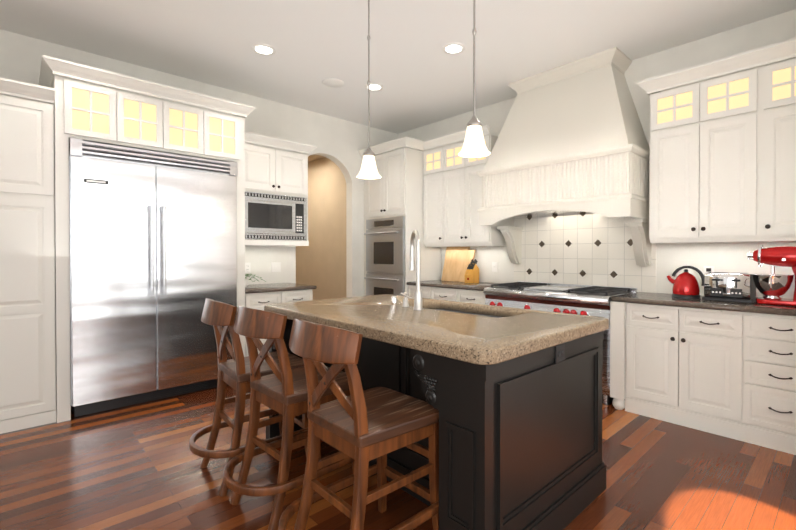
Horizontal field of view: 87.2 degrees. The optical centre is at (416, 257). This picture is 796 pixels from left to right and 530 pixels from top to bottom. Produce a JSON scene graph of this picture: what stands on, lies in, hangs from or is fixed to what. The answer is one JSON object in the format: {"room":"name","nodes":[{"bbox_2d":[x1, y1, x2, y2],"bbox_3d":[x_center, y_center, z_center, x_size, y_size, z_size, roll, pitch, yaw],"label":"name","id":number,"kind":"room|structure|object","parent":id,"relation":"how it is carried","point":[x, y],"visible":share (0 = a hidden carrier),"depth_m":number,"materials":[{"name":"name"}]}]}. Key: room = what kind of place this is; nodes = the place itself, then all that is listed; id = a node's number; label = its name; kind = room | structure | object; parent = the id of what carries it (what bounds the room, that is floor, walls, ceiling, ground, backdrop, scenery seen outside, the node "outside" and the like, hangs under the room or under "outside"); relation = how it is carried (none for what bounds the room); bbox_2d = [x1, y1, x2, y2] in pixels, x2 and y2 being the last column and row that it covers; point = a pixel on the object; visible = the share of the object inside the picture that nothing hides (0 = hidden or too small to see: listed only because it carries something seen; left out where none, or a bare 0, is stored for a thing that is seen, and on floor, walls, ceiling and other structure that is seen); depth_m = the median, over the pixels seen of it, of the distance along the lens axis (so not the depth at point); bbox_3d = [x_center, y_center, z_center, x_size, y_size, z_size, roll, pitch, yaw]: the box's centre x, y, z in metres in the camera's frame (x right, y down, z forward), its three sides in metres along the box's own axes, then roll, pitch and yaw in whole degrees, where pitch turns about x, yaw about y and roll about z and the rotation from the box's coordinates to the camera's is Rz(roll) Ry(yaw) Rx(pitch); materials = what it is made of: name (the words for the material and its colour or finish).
{"room":"kitchen","nodes":[
{"label":"kitchen","id":0,"kind":"room"},
{"bbox_2d":[0,29,397,296],"bbox_3d":[-3.991,-0.291,2.826,10.433,3.064,0.140,0,1,-44],"label":"wall","id":1,"kind":"structure","parent":0,"point":[339,143],"depth_m":4.97,"materials":[{"name":"paint"}]},
{"bbox_2d":[54,59,125,154],"bbox_3d":[-2.728,-1.182,3.483,0.370,0.545,0.644,0,1,-44],"label":"upper cabinet","id":2,"kind":"object","parent":1,"relation":"attached to","point":[88,112],"depth_m":3.22,"materials":[{"name":"white paint"}]},
{"bbox_2d":[126,75,169,153],"bbox_3d":[-2.512,-1.184,3.690,0.421,0.545,0.644,0,1,-44],"label":"upper cabinet","id":3,"kind":"object","parent":1,"relation":"attached to","point":[147,118],"depth_m":3.49,"materials":[{"name":"white paint"}]},
{"bbox_2d":[170,87,209,158],"bbox_3d":[-2.277,-1.186,3.915,0.421,0.545,0.644,0,1,-44],"label":"upper cabinet","id":4,"kind":"object","parent":1,"relation":"attached to","point":[189,125],"depth_m":3.71,"materials":[{"name":"white paint"}]},
{"bbox_2d":[210,96,241,166],"bbox_3d":[-2.061,-1.187,4.122,0.370,0.545,0.644,0,1,-44],"label":"upper cabinet","id":5,"kind":"object","parent":1,"relation":"attached to","point":[225,129],"depth_m":3.93,"materials":[{"name":"white paint"}]},
{"bbox_2d":[245,263,250,272],"bbox_3d":[-1.915,0.117,4.715,0.072,0.115,0.009,0,1,-44],"label":"electrical outlet plate","id":6,"kind":"object","parent":1,"relation":"attached to","point":[247,265],"depth_m":4.72,"materials":[{"name":"white plastic"}]},
{"bbox_2d":[271,262,280,271],"bbox_3d":[-1.667,0.115,4.948,0.115,0.115,0.016,0,1,-44],"label":"electrical outlet plate","id":7,"kind":"object","parent":1,"relation":"attached to","point":[275,266],"depth_m":4.95,"materials":[{"name":"white plastic"}]},
{"bbox_2d":[245,131,316,245],"bbox_3d":[-1.625,-0.700,4.641,0.862,1.139,0.506,0,1,-44],"label":"upper cabinet","id":8,"kind":"object","parent":1,"relation":"attached to","point":[272,170],"visible":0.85,"depth_m":4.49,"materials":[{"name":"white paint"}]},
{"bbox_2d":[245,191,306,240],"bbox_3d":[-1.656,-0.433,4.628,0.750,0.487,0.427,0,1,-44],"label":"microwave","id":9,"kind":"object","parent":8,"relation":"in","point":[274,217],"visible":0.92,"depth_m":4.47,"materials":[{"name":"stainless steel"},{"name":"dark glass"},{"name":"black plastic"}]},
{"bbox_2d":[296,155,345,299],"bbox_3d":[-2.171,-0.240,6.445,1.540,2.900,2.560,0,1,-44],"label":"wall","id":10,"kind":"structure","parent":0,"point":[321,261],"depth_m":6.68,"materials":[{"name":"paint"}]},
{"bbox_2d":[0,385,795,529],"bbox_3d":[-0.704,1.274,1.990,14.000,0.050,14.000,0,1,-44],"label":"floor","id":11,"kind":"structure","parent":0,"point":[134,467],"depth_m":2.34,"materials":[{"name":"brown wood"}]},
{"bbox_2d":[0,93,55,433],"bbox_3d":[-3.222,0.047,3.048,0.849,2.385,0.605,0,1,-44],"label":"tall cabinet","id":12,"kind":"object","parent":11,"relation":"on","point":[27,309],"depth_m":3.02,"materials":[{"name":"white paint"}]},
{"bbox_2d":[69,138,237,416],"bbox_3d":[-2.359,0.163,3.777,1.230,2.130,0.707,0,1,-44],"label":"refrigerator","id":13,"kind":"object","parent":11,"relation":"on","point":[153,248],"visible":1,"depth_m":3.47,"materials":[{"name":"silver metal"}]},
{"bbox_2d":[189,298,307,496],"bbox_3d":[-0.990,0.741,2.458,0.621,1.018,0.468,0,1,-41],"label":"bar stool","id":14,"kind":"object","parent":11,"relation":"on","point":[234,373],"visible":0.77,"depth_m":2.31,"materials":[{"name":"brown wood"}]},
{"bbox_2d":[245,283,316,356],"bbox_3d":[-1.601,0.769,4.575,0.788,0.915,0.653,0,1,-44],"label":"base cabinet","id":15,"kind":"object","parent":11,"relation":"on","point":[258,296],"visible":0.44,"depth_m":4.34,"materials":[{"name":"white paint"}]},
{"bbox_2d":[245,274,265,286],"bbox_3d":[-1.763,0.243,4.434,0.276,0.136,0.168,0,1,-44],"label":"plant","id":16,"kind":"object","parent":15,"relation":"on","point":[246,281],"visible":0.42,"depth_m":4.42,"materials":[{"name":"green plant"}]},
{"bbox_2d":[223,306,354,529],"bbox_3d":[-0.648,0.744,2.123,0.468,1.018,0.621,0,1,44],"label":"bar stool","id":17,"kind":"object","parent":11,"relation":"on","point":[282,390],"visible":0.85,"depth_m":1.97,"materials":[{"name":"brown wood"}]},
{"bbox_2d":[278,319,438,529],"bbox_3d":[-0.244,0.748,1.703,0.621,1.018,0.468,0,1,-44],"label":"bar stool","id":18,"kind":"object","parent":11,"relation":"on","point":[360,426],"visible":0.94,"depth_m":1.64,"materials":[{"name":"brown wood"}]},
{"bbox_2d":[364,147,440,295],"bbox_3d":[-0.231,-0.079,5.722,0.693,2.590,0.883,0,1,-44],"label":"tall cabinet","id":19,"kind":"object","parent":11,"relation":"on","point":[395,189],"visible":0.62,"depth_m":5.37,"materials":[{"name":"white paint"}]},
{"bbox_2d":[364,216,404,295],"bbox_3d":[-0.229,0.149,5.670,0.705,1.329,0.757,0,1,-44],"label":"double oven","id":20,"kind":"object","parent":19,"relation":"in","point":[385,253],"visible":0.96,"depth_m":5.43,"materials":[{"name":"silver metal"}]},
{"bbox_2d":[266,319,605,529],"bbox_3d":[-0.003,0.812,2.541,1.072,0.864,1.842,0,1,-44],"label":"kitchen island","id":21,"kind":"object","parent":11,"relation":"on","point":[520,442],"visible":0.54,"depth_m":1.76,"materials":[{"name":"black paint"}]},
{"bbox_2d":[264,294,608,364],"bbox_3d":[-0.003,0.351,2.537,1.120,0.055,1.890,0,1,-44],"label":"island countertop","id":22,"kind":"structure","parent":21,"relation":"on","point":[513,333],"depth_m":2.07,"materials":[{"name":"stone"}]},
{"bbox_2d":[377,230,503,317],"bbox_3d":[0.194,0.206,2.664,0.539,0.763,1.022,0,1,-44],"label":"sink","id":23,"kind":"object","parent":22,"relation":"in","point":[417,297],"visible":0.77,"depth_m":2.60,"materials":[{"name":"silver metal"}]},
{"bbox_2d":[406,280,500,303],"bbox_3d":[0.511,0.765,4.985,0.653,0.915,1.211,0,1,-44],"label":"base cabinet","id":24,"kind":"object","parent":11,"relation":"on","point":[454,291],"visible":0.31,"depth_m":4.75,"materials":[{"name":"white paint"}]},
{"bbox_2d":[442,247,475,281],"bbox_3d":[0.523,0.084,5.305,0.175,0.439,0.500,0,1,-44],"label":"cutting boards","id":25,"kind":"object","parent":24,"relation":"on","point":[457,260],"visible":0.75,"depth_m":5.29,"materials":[{"name":"brown wood"}]},
{"bbox_2d":[465,259,478,282],"bbox_3d":[0.659,0.164,5.007,0.142,0.284,0.110,0,1,-44],"label":"knife block","id":26,"kind":"object","parent":24,"relation":"on","point":[472,273],"visible":1,"depth_m":4.98,"materials":[{"name":"brown wood"}]},
{"bbox_2d":[483,281,636,404],"bbox_3d":[1.345,0.756,4.066,0.713,0.950,1.255,0,1,-44],"label":"range","id":27,"kind":"object","parent":11,"relation":"on","point":[589,300],"visible":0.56,"depth_m":3.77,"materials":[{"name":"silver metal"}]},
{"bbox_2d":[610,292,795,454],"bbox_3d":[2.240,0.781,3.183,0.653,0.915,1.244,0,1,-44],"label":"base cabinet","id":28,"kind":"object","parent":11,"relation":"on","point":[724,369],"visible":1,"depth_m":2.95,"materials":[{"name":"white paint"}]},
{"bbox_2d":[667,266,703,298],"bbox_3d":[2.143,0.194,3.332,0.194,0.255,0.268,0,1,-44],"label":"kettle","id":29,"kind":"object","parent":28,"relation":"on","point":[685,283],"visible":0.92,"depth_m":3.27,"materials":[{"name":"red metal"}]},
{"bbox_2d":[702,272,757,302],"bbox_3d":[2.354,0.220,3.141,0.300,0.206,0.294,0,1,-44],"label":"toaster","id":30,"kind":"object","parent":28,"relation":"on","point":[730,287],"visible":1,"depth_m":3.05,"materials":[{"name":"silver metal"}]},
{"bbox_2d":[748,245,795,305],"bbox_3d":[2.524,0.118,2.886,0.273,0.414,0.378,0,1,-44],"label":"stand mixer","id":31,"kind":"object","parent":28,"relation":"on","point":[772,287],"visible":1,"depth_m":2.88,"materials":[{"name":"red metal"}]},
{"bbox_2d":[0,0,795,133],"bbox_3d":[-1.036,-1.864,3.030,7.400,0.080,9.200,0,1,-44],"label":"ceiling","id":32,"kind":"structure","parent":0,"point":[420,75],"depth_m":3.49,"materials":[{"name":"white paint"}]},
{"bbox_2d":[252,44,275,54],"bbox_3d":[-1.348,-1.827,3.674,0.200,0.009,0.200,0,1,-44],"label":"recessed light","id":33,"kind":"object","parent":32,"relation":"in","point":[261,49],"visible":1,"depth_m":3.66,"materials":[{"name":"white"}]},
{"bbox_2d":[323,78,343,86],"bbox_3d":[-0.878,-1.833,4.393,0.223,0.008,0.223,0,1,-44],"label":"speaker","id":34,"kind":"object","parent":32,"relation":"attached to","point":[331,82],"visible":1,"depth_m":4.37,"materials":[{"name":"white plastic"}]},
{"bbox_2d":[356,0,380,178],"bbox_3d":[-0.332,-1.189,2.880,0.171,1.267,0.171,0,1,-44],"label":"pendant light","id":35,"kind":"object","parent":32,"relation":"hanging from","point":[368,170],"visible":1,"depth_m":2.87,"materials":[{"name":"white glass"}]},
{"bbox_2d":[365,83,382,90],"bbox_3d":[-0.461,-1.834,4.497,0.200,0.009,0.200,0,1,-44],"label":"recessed light","id":36,"kind":"object","parent":32,"relation":"in","point":[375,87],"visible":0.85,"depth_m":4.47,"materials":[{"name":"white"}]},
{"bbox_2d":[442,42,464,53],"bbox_3d":[0.321,-1.826,3.654,0.200,0.009,0.200,0,1,-44],"label":"recessed light","id":37,"kind":"object","parent":32,"relation":"in","point":[453,48],"visible":1,"depth_m":3.64,"materials":[{"name":"white"}]},
{"bbox_2d":[458,0,490,157],"bbox_3d":[0.305,-1.183,2.217,0.171,1.267,0.171,0,1,-44],"label":"pendant light","id":38,"kind":"object","parent":32,"relation":"hanging from","point":[474,145],"visible":1,"depth_m":2.20,"materials":[{"name":"white glass"}]},
{"bbox_2d":[398,9,795,298],"bbox_3d":[1.902,-0.302,4.103,0.140,3.064,6.459,0,1,-44],"label":"wall","id":39,"kind":"structure","parent":0,"point":[719,257],"depth_m":3.61,"materials":[{"name":"paint"}]},
{"bbox_2d":[422,144,445,246],"bbox_3d":[0.346,-0.768,5.363,0.350,1.205,0.417,0,1,-44],"label":"upper cabinet","id":40,"kind":"object","parent":39,"relation":"attached to","point":[434,160],"depth_m":5.24,"materials":[{"name":"white paint"}]},
{"bbox_2d":[446,132,505,243],"bbox_3d":[0.670,-0.765,5.025,0.350,1.205,0.764,0,1,-44],"label":"upper cabinet","id":41,"kind":"object","parent":39,"relation":"attached to","point":[452,192],"depth_m":4.88,"materials":[{"name":"white paint"}]},
{"bbox_2d":[476,47,650,266],"bbox_3d":[1.392,-0.876,4.071,0.628,1.913,1.551,0,1,-44],"label":"range hood","id":42,"kind":"object","parent":39,"relation":"attached to","point":[571,138],"visible":0.96,"depth_m":3.81,"materials":[{"name":"beige paint"}]},
{"bbox_2d":[514,212,655,292],"bbox_3d":[1.632,-0.151,4.275,0.012,0.960,1.480,0,1,-44],"label":"wall tile","id":43,"kind":"structure","parent":39,"relation":"attached to","point":[586,248],"depth_m":4.23,"materials":[{"name":"white tile"}]},
{"bbox_2d":[704,266,713,274],"bbox_3d":[2.417,0.128,3.458,0.008,0.115,0.072,0,1,-44],"label":"outlet","id":44,"kind":"object","parent":39,"relation":"attached to","point":[707,269],"visible":0.48,"depth_m":3.46,"materials":[{"name":"white plastic"}]},
{"bbox_2d":[637,38,795,243],"bbox_3d":[2.365,-0.784,3.207,0.420,1.335,1.124,0,1,-44],"label":"upper cabinet","id":45,"kind":"object","parent":39,"relation":"attached to","point":[722,161],"visible":1,"depth_m":3.09,"materials":[{"name":"white paint"}]}
]}

